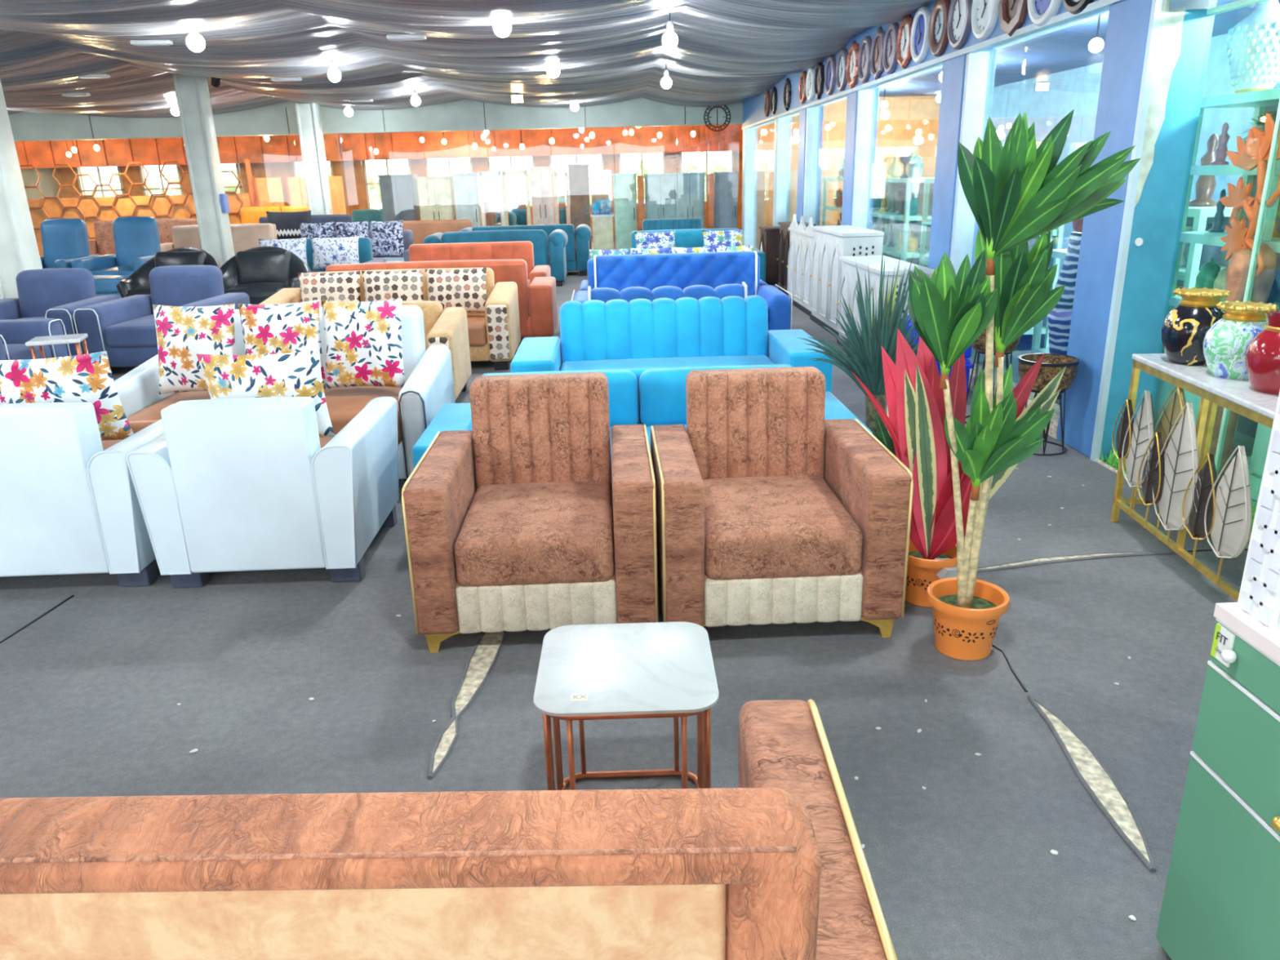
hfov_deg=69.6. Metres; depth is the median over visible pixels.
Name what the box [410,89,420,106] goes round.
bulb
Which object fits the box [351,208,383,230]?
sofa
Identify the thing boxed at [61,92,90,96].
recessed light
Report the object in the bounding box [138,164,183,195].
window
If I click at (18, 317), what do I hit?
seat cushion
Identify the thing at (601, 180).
mirror glass
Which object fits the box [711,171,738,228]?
wardrobe
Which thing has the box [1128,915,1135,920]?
paper scrap
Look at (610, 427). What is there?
seat cushion
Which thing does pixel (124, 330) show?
seat cushion
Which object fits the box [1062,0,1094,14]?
wall clock
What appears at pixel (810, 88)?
wall clock
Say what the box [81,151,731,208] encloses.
window
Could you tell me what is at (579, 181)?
wardrobe
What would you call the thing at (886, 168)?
figurine
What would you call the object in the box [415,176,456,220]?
wardrobe
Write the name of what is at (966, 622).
pot
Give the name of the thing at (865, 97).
window frame
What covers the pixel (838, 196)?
lidded jar
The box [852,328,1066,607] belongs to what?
cordyline
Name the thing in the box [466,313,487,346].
seat cushion
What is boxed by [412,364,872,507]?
loveseat
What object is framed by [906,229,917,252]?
lidded jar
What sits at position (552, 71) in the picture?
bulb
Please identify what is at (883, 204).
figurine
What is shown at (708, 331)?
sofa
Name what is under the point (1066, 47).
ceiling
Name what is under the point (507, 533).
seat cushion
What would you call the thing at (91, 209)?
screen
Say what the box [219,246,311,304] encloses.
tub chair
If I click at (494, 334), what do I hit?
sofa
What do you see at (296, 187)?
headboard
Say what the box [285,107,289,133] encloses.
trim
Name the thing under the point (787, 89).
wall clock
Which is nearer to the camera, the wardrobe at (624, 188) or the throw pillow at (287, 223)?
the throw pillow at (287, 223)
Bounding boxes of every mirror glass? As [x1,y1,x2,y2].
[483,175,501,226]
[506,174,527,225]
[557,176,566,224]
[590,169,612,215]
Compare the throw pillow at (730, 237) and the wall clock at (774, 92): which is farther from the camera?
the wall clock at (774, 92)
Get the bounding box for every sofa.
[0,698,897,959]
[88,217,197,255]
[160,223,277,254]
[240,205,309,223]
[258,214,353,231]
[258,267,520,369]
[306,237,386,272]
[325,259,557,337]
[333,229,413,262]
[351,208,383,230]
[402,219,471,244]
[408,240,551,286]
[422,229,568,286]
[458,223,591,275]
[510,295,833,393]
[571,250,792,330]
[579,255,768,290]
[629,228,765,282]
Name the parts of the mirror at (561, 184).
rail, cross rail, rail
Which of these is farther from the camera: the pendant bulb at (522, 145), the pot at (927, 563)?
the pendant bulb at (522, 145)
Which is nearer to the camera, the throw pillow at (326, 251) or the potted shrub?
the potted shrub
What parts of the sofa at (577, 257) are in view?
backrest, frame, armrest, leg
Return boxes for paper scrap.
[189,748,198,753]
[1049,849,1057,854]
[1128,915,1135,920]
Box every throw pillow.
[0,351,133,440]
[152,303,235,394]
[195,350,334,437]
[237,299,325,389]
[258,237,307,265]
[266,210,311,239]
[297,271,360,306]
[299,222,333,238]
[311,235,359,269]
[320,298,404,389]
[334,221,368,237]
[361,269,423,302]
[368,220,404,256]
[424,266,486,312]
[589,248,630,258]
[630,247,671,254]
[634,231,675,253]
[671,245,711,253]
[702,229,743,252]
[712,244,752,252]
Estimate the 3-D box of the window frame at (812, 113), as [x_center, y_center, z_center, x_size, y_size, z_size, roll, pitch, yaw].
[2.180,-3.615,11.812,0.140,2.180,0.080,-2,18,-2]
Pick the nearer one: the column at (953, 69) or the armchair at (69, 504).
the armchair at (69, 504)
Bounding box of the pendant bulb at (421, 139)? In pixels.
[419,133,424,142]
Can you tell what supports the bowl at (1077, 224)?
on the display shelf at (1199, 217)
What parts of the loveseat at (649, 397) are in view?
armrest, frame, armrest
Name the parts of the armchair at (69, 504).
backrest, panel, armrest, leg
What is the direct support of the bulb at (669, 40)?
hanging from the ceiling at (604, 51)
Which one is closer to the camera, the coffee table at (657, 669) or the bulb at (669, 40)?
the coffee table at (657, 669)
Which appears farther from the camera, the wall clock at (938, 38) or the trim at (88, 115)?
the trim at (88, 115)
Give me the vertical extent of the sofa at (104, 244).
1.010 m
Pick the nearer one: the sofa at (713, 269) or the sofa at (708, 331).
the sofa at (708, 331)
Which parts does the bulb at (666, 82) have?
globe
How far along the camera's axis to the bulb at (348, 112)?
15.24 m
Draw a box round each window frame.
[774,116,787,226]
[803,106,818,223]
[851,88,873,228]
[950,51,989,275]
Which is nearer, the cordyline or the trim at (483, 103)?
the cordyline
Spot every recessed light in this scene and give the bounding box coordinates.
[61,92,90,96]
[78,74,111,79]
[129,40,173,46]
[271,76,302,81]
[349,99,373,102]
[386,34,426,40]
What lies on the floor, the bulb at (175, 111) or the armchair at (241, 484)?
the armchair at (241, 484)
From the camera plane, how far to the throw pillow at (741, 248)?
8.96 m
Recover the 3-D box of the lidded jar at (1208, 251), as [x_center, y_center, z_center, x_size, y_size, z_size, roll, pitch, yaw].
[3.279,-1.351,5.327,0.153,0.261,0.157,5,19,18]
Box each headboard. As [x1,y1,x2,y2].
[253,177,284,207]
[285,177,308,205]
[328,176,346,214]
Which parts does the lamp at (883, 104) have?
globe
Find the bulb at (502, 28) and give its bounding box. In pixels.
[493,20,511,37]
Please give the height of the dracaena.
1.645 m
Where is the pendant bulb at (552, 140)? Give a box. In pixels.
[549,128,554,144]
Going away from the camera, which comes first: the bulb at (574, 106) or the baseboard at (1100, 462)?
the baseboard at (1100, 462)
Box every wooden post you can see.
[637,175,644,231]
[706,173,714,228]
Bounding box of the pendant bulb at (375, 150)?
[373,133,378,154]
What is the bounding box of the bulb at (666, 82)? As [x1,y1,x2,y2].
[661,63,671,88]
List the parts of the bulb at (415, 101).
globe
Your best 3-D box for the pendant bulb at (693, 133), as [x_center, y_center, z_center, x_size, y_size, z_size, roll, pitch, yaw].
[1.113,-7.383,19.261,0.100,0.374,0.095,-2,18,-2]
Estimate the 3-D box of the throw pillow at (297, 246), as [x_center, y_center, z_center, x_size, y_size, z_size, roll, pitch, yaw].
[-4.472,-2.829,11.537,0.600,0.388,0.195,-2,18,-2]
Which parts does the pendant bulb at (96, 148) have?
globe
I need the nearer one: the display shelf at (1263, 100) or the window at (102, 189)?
the display shelf at (1263, 100)
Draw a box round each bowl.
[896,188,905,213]
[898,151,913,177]
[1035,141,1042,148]
[1071,217,1083,232]
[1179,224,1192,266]
[1271,200,1279,237]
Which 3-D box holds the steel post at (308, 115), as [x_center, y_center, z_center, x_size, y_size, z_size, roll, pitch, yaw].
[-5.705,-5.152,16.307,0.380,2.814,0.380,-2,18,-2]
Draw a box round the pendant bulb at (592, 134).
[589,132,594,138]
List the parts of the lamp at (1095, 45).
globe, cord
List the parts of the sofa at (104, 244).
armrest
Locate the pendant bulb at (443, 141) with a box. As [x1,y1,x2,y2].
[441,133,446,144]
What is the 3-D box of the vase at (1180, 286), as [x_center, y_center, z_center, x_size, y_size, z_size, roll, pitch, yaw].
[3.280,-1.075,5.642,0.141,0.238,0.137,-18,24,-40]
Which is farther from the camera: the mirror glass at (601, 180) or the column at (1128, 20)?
the mirror glass at (601, 180)
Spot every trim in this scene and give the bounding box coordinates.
[88,115,93,138]
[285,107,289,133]
[483,102,485,128]
[742,0,1124,129]
[1206,0,1269,14]
[1214,98,1279,476]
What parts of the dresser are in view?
drawer, knob, drawer, drawer, knob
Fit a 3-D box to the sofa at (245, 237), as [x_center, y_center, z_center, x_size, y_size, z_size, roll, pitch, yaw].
[-6.466,-3.427,14.133,1.950,0.940,0.952,-2,18,-2]
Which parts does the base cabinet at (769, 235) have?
moulding, door, cornice, panel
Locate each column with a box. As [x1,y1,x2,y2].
[742,126,757,248]
[773,115,791,226]
[796,105,823,226]
[841,87,879,229]
[928,48,996,359]
[1057,0,1152,457]
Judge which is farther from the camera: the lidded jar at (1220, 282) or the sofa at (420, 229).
the sofa at (420, 229)
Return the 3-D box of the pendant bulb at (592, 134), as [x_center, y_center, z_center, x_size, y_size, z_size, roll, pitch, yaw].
[-0.917,-6.711,17.473,0.100,0.430,0.095,-2,18,-2]
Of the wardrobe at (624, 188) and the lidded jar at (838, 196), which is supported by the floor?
the wardrobe at (624, 188)
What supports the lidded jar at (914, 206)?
on the display shelf at (904, 223)
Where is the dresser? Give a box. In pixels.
[1155,391,1279,959]
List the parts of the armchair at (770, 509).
armrest, backrest, frame, armrest, leg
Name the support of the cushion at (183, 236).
on the sofa at (245, 237)
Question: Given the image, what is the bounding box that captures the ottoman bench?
[90,271,134,297]
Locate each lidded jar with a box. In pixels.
[834,188,842,206]
[840,158,844,177]
[871,222,879,231]
[874,155,884,177]
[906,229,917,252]
[908,153,923,177]
[909,195,919,215]
[1195,257,1221,288]
[1198,222,1222,270]
[1213,264,1228,300]
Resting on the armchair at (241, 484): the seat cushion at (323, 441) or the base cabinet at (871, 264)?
the seat cushion at (323, 441)
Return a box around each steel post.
[0,79,42,298]
[172,73,235,266]
[294,102,333,214]
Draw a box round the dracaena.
[907,109,1140,660]
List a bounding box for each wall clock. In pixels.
[703,105,730,131]
[764,90,770,116]
[770,86,777,114]
[783,77,791,111]
[799,71,807,103]
[805,66,814,101]
[813,62,824,99]
[824,54,835,95]
[835,48,848,91]
[845,40,859,88]
[857,35,871,83]
[870,26,885,79]
[882,22,899,73]
[896,14,913,68]
[910,5,931,63]
[928,0,951,56]
[947,0,973,48]
[971,0,999,40]
[998,0,1027,36]
[1027,0,1062,26]
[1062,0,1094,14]
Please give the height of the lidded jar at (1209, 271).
0.197 m
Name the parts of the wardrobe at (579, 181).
cornice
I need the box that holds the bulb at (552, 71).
[546,65,559,77]
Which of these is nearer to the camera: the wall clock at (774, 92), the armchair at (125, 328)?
the armchair at (125, 328)
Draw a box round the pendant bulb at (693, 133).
[690,130,695,137]
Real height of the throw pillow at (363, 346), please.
0.459 m
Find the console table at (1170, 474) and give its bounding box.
[1110,353,1278,601]
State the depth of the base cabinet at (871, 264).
7.62 m
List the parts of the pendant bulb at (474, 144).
globe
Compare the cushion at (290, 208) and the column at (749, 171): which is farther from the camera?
the cushion at (290, 208)
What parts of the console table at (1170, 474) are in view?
leg, rail, rail, post, rail, leg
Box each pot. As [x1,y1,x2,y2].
[905,538,956,607]
[925,577,1009,660]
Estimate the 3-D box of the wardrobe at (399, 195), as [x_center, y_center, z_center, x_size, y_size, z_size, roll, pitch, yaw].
[-4.725,-5.198,18.256,0.670,1.630,0.544,-2,18,-2]
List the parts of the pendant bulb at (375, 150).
globe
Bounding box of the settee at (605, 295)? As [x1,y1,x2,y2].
[587,281,746,303]
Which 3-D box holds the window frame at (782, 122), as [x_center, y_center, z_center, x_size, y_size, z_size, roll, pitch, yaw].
[2.104,-4.258,13.762,0.140,2.180,0.070,-2,18,-2]
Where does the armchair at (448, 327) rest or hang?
on the floor
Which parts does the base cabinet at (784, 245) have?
moulding, arch panel, door, arch panel, moulding, door, cornice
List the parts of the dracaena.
stem, stem, stem, stem, stem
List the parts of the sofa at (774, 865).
panel, backrest, armrest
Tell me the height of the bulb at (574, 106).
0.230 m
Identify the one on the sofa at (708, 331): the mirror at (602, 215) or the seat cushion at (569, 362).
the seat cushion at (569, 362)
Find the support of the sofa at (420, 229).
on the floor
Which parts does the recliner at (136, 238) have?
armrest, backrest, armrest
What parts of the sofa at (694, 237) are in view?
backrest, armrest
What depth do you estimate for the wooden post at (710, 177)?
17.81 m
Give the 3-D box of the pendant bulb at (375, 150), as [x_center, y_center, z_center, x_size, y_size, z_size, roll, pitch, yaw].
[-5.707,-7.303,19.817,0.100,0.548,0.095,-2,18,-2]
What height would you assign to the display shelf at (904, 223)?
1.400 m
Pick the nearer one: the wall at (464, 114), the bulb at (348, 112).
the bulb at (348, 112)
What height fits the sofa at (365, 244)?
0.830 m
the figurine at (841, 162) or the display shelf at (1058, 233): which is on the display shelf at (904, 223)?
the figurine at (841, 162)
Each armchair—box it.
[0,268,120,355]
[0,318,71,359]
[0,401,164,586]
[72,265,250,374]
[126,396,399,588]
[401,301,471,400]
[401,372,657,653]
[650,366,913,637]
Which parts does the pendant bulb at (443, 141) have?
globe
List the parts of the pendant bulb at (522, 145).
globe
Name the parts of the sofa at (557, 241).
backrest, armrest, leg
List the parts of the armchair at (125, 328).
armrest, frame, backrest, armrest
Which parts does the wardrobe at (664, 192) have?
door, door, cornice, door, door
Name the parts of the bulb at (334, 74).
globe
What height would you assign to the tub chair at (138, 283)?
0.835 m
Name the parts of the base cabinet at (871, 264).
moulding, arch panel, door, moulding, arch panel, door, moulding, arch panel, door, cornice, panel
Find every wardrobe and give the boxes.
[377,174,420,221]
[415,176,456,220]
[451,172,482,227]
[528,166,555,225]
[567,164,591,249]
[612,173,637,251]
[643,172,706,228]
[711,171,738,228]
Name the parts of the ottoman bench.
frame, backrest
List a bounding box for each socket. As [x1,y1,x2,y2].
[190,29,198,33]
[329,60,336,68]
[413,89,417,96]
[663,70,668,77]
[666,21,673,31]
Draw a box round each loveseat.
[114,305,455,483]
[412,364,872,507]
[642,217,702,231]
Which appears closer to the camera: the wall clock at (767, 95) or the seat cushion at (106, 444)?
the seat cushion at (106, 444)
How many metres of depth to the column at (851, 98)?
9.49 m
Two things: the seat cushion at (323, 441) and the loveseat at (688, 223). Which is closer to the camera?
the seat cushion at (323, 441)
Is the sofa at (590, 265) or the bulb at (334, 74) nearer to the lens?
the sofa at (590, 265)
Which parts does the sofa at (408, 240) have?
armrest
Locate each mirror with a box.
[478,170,505,226]
[502,170,531,226]
[552,172,570,224]
[590,169,613,249]
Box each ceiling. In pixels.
[0,0,934,117]
[845,0,1279,97]
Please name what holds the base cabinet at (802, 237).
on the floor
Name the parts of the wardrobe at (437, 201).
door, cornice, door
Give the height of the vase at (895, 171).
0.267 m
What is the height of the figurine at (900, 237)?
0.213 m
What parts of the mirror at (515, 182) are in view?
rail, cross rail, rail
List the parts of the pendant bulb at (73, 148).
globe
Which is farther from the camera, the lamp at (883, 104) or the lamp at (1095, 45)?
the lamp at (883, 104)
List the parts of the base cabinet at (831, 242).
moulding, arch panel, door, moulding, arch panel, door, moulding, arch panel, door, cornice, panel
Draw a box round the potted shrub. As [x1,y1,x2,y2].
[871,408,896,456]
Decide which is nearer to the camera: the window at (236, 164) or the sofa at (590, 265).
the sofa at (590, 265)
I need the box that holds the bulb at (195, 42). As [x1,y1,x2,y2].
[186,29,204,52]
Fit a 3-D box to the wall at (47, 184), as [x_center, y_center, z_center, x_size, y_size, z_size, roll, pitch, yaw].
[-14.479,-2.896,9.542,0.200,3.400,31.000,-2,18,-2]
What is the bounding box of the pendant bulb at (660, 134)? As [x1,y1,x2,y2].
[657,132,662,137]
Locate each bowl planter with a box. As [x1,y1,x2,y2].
[972,328,1021,353]
[1017,353,1079,391]
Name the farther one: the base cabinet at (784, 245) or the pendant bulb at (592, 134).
the pendant bulb at (592, 134)
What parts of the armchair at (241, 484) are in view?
armrest, leg, panel, backrest, leg, armrest, leg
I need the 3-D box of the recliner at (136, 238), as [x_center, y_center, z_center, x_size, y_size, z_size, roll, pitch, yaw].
[-6.976,-2.973,12.499,0.920,1.130,1.104,-2,18,-2]
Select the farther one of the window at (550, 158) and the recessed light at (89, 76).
the window at (550, 158)
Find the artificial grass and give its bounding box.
[1101,446,1257,544]
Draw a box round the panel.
[1153,377,1271,501]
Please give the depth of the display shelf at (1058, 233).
8.01 m
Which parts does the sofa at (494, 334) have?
armrest, backrest, frame, arm, leg, armrest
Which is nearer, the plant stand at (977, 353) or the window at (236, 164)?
the plant stand at (977, 353)
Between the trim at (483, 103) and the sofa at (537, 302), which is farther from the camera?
the trim at (483, 103)
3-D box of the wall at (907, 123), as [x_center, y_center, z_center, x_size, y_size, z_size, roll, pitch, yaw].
[3.973,-5.692,17.140,3.720,2.850,0.100,-2,18,-2]
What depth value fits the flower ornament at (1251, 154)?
4.08 m
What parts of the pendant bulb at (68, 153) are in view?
globe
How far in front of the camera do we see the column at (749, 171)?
16.77 m
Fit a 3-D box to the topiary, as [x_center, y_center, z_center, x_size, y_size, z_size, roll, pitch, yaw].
[2.997,-1.633,4.381,0.260,0.242,0.278,-2,18,-2]
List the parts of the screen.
panel, post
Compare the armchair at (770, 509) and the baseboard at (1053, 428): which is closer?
the armchair at (770, 509)
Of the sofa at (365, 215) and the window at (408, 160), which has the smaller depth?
the sofa at (365, 215)
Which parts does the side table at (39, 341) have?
leg, leg, leg, leg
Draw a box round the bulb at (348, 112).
[344,105,353,116]
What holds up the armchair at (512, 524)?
on the floor
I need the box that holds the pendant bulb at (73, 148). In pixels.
[71,140,76,152]
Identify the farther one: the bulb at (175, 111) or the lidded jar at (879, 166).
the bulb at (175, 111)
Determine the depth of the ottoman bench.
11.24 m
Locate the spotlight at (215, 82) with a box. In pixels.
[210,77,221,87]
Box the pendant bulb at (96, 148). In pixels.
[93,139,99,151]
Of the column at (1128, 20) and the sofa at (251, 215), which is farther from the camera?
the sofa at (251, 215)
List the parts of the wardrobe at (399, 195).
door, cornice, door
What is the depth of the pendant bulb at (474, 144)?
17.94 m
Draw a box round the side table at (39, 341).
[25,333,88,359]
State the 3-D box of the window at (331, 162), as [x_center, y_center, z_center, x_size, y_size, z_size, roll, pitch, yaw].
[-8.434,-7.642,23.903,1.000,1.300,0.060,-2,18,-2]
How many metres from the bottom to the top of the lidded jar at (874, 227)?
0.248 m
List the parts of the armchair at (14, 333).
armrest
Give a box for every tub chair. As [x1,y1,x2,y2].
[115,247,221,297]
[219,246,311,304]
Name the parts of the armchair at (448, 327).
backrest, arm, armrest, leg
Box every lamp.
[511,93,524,103]
[880,88,887,108]
[1088,13,1103,53]
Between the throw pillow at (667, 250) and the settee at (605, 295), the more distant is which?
the throw pillow at (667, 250)
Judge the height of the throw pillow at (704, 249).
0.378 m
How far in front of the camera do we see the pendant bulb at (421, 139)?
20.86 m
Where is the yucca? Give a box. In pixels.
[795,252,935,433]
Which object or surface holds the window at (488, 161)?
in the wall at (352, 172)
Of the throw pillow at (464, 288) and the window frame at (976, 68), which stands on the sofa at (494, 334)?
the throw pillow at (464, 288)
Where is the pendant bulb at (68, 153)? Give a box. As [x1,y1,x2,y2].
[66,142,71,157]
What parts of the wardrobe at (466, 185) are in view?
cornice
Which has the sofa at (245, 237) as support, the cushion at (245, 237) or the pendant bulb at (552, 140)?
the cushion at (245, 237)
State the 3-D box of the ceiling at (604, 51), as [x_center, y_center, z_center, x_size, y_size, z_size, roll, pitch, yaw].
[-5.983,-3.044,5.500,16.560,0.459,22.590,-2,18,-2]
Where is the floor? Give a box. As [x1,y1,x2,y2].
[0,235,1257,959]
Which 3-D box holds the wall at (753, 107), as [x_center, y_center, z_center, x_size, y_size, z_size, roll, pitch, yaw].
[2.377,-3.335,5.790,0.200,1.020,22.900,-2,18,-2]
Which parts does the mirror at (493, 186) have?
rail, cross rail, rail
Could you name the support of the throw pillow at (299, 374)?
on the armchair at (241, 484)
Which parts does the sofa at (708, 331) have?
armrest, backrest, armrest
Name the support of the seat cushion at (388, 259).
on the sofa at (408, 240)
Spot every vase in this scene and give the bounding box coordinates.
[872,188,881,210]
[880,226,887,244]
[888,154,902,177]
[1048,231,1081,404]
[1160,287,1231,365]
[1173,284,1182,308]
[1202,300,1278,379]
[1226,0,1279,93]
[1244,311,1279,395]
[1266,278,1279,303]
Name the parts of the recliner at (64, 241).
armrest, armrest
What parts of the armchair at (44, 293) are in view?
armrest, backrest, armrest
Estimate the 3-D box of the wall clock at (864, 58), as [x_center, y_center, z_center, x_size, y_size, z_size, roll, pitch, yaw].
[2.149,-4.016,8.791,0.042,0.410,0.410,-2,18,-2]
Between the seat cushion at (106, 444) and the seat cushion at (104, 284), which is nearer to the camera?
the seat cushion at (106, 444)
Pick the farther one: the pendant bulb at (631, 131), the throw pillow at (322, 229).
the pendant bulb at (631, 131)
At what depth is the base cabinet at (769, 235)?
12.76 m
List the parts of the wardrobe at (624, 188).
cornice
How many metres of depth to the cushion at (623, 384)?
4.36 m
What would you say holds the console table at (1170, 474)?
on the floor
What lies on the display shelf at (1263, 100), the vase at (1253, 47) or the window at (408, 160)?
the vase at (1253, 47)
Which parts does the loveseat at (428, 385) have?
armrest, backrest, frame, arm, armrest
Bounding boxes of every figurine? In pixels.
[837,160,842,177]
[879,185,887,211]
[881,151,889,177]
[887,225,893,247]
[889,192,895,213]
[897,231,902,248]
[1188,133,1217,206]
[1208,189,1226,231]
[1209,122,1230,164]
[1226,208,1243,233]
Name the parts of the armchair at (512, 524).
armrest, leg, frame, backrest, armrest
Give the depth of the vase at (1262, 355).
3.10 m
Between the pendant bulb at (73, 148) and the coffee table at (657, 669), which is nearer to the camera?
the coffee table at (657, 669)
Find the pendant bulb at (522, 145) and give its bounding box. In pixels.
[520,129,524,149]
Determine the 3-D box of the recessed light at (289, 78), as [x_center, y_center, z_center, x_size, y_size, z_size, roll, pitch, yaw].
[-4.179,-4.737,10.877,0.340,0.040,0.100,-2,18,-2]
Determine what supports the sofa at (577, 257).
on the floor
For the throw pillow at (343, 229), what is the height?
0.490 m
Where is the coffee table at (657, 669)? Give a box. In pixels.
[533,622,718,790]
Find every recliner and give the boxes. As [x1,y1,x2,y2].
[40,217,100,268]
[71,216,160,271]
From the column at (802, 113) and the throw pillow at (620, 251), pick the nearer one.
the throw pillow at (620, 251)
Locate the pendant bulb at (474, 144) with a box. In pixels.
[472,130,477,149]
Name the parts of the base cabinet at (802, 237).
moulding, arch panel, door, moulding, arch panel, door, cornice, moulding, arch panel, door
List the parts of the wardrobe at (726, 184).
cornice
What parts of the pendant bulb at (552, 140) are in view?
globe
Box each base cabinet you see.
[758,226,779,285]
[776,221,816,295]
[786,213,814,315]
[809,225,884,336]
[836,255,934,346]
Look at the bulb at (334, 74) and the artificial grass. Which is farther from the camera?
the bulb at (334, 74)
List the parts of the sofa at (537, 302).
backrest, frame, armrest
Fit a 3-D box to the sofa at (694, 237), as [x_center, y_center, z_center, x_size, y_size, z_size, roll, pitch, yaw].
[0.627,-2.781,11.829,1.850,0.820,0.905,-2,18,-2]
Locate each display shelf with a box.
[821,177,934,267]
[918,178,1065,348]
[1031,206,1232,353]
[1154,88,1279,479]
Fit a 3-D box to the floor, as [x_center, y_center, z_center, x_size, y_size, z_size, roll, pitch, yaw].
[-4.099,-1.691,10.346,20.500,0.110,31.000,-2,18,-2]
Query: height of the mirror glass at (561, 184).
1.470 m
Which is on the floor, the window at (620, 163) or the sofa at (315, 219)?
the sofa at (315, 219)
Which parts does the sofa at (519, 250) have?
armrest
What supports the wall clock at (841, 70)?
attached to the wall at (753, 107)
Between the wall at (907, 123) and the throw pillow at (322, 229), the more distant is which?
the wall at (907, 123)
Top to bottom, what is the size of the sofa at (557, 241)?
0.810 m
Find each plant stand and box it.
[964,350,1012,423]
[1025,390,1066,455]
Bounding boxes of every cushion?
[3,343,51,359]
[17,316,47,319]
[89,265,132,271]
[93,275,127,293]
[101,440,122,450]
[104,314,157,346]
[124,284,151,297]
[126,391,210,433]
[154,250,206,267]
[171,224,201,248]
[224,282,285,304]
[230,223,275,254]
[235,249,291,284]
[240,206,281,223]
[281,205,309,211]
[319,434,336,448]
[323,386,402,444]
[373,257,404,262]
[453,480,613,586]
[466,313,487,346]
[486,369,638,426]
[560,355,773,370]
[609,426,612,484]
[639,364,791,426]
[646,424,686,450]
[702,475,862,579]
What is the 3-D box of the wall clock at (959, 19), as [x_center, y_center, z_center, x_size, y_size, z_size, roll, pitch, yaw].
[2.241,-3.243,6.447,0.042,0.410,0.410,-2,18,-2]
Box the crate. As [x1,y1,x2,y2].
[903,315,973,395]
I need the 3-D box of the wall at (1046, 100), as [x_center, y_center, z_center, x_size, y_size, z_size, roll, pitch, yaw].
[6.201,-3.609,10.116,0.200,3.400,31.000,-2,18,-2]
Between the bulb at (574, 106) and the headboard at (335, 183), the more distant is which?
the headboard at (335, 183)
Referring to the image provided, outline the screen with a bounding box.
[19,159,256,256]
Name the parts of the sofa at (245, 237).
armrest, frame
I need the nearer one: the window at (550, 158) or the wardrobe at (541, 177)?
the wardrobe at (541, 177)
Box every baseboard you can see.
[968,360,1060,439]
[1095,458,1248,548]
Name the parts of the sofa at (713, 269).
armrest, backrest, armrest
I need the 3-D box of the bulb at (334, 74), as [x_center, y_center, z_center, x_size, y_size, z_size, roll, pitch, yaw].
[-3.335,-4.458,10.021,0.140,0.230,0.140,-2,18,-2]
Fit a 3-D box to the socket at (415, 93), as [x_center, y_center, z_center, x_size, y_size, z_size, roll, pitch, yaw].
[-3.303,-5.673,13.500,0.060,0.090,0.060,-2,18,-2]
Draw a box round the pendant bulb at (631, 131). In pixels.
[629,126,633,135]
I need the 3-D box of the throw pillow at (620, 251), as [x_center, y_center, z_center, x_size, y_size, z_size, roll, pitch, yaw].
[-0.291,-2.072,9.008,0.395,0.378,0.154,-2,18,-1]
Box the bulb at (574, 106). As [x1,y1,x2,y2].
[570,100,578,111]
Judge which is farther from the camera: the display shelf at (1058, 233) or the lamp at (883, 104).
the lamp at (883, 104)
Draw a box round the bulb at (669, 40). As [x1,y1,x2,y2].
[662,12,678,48]
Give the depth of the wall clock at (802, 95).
11.52 m
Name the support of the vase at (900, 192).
on the display shelf at (904, 223)
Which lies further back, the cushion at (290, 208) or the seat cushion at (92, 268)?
the cushion at (290, 208)
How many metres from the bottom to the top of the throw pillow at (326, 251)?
0.388 m
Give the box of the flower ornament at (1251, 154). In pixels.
[1208,113,1279,484]
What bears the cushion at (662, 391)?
on the loveseat at (649, 397)
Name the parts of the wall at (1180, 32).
lock plate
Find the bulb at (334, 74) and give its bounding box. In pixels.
[327,60,341,82]
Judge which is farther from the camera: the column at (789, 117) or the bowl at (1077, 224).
the column at (789, 117)
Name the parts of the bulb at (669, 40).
globe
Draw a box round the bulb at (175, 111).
[170,106,179,115]
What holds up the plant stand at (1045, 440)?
on the floor
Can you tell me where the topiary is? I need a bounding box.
[1240,109,1277,164]
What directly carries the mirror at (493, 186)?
on the floor
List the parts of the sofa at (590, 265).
armrest, armrest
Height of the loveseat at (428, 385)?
0.850 m
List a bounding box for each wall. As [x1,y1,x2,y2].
[8,97,742,141]
[13,124,742,168]
[20,168,62,199]
[56,151,742,235]
[742,0,1109,127]
[755,95,940,249]
[991,33,1279,275]
[1089,0,1217,461]
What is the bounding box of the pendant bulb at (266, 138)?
[263,135,269,141]
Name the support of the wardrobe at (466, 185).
on the floor
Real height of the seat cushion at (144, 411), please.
0.220 m
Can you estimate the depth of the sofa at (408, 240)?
13.52 m
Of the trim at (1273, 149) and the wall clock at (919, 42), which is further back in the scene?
the wall clock at (919, 42)
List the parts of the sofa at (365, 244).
armrest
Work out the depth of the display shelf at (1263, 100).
4.59 m
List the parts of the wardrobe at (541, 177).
door, cornice, door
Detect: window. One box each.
[75,166,124,196]
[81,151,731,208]
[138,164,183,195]
[224,163,242,193]
[292,160,333,177]
[362,159,411,208]
[425,157,473,176]
[487,155,534,181]
[549,154,604,179]
[618,152,665,177]
[680,151,733,201]

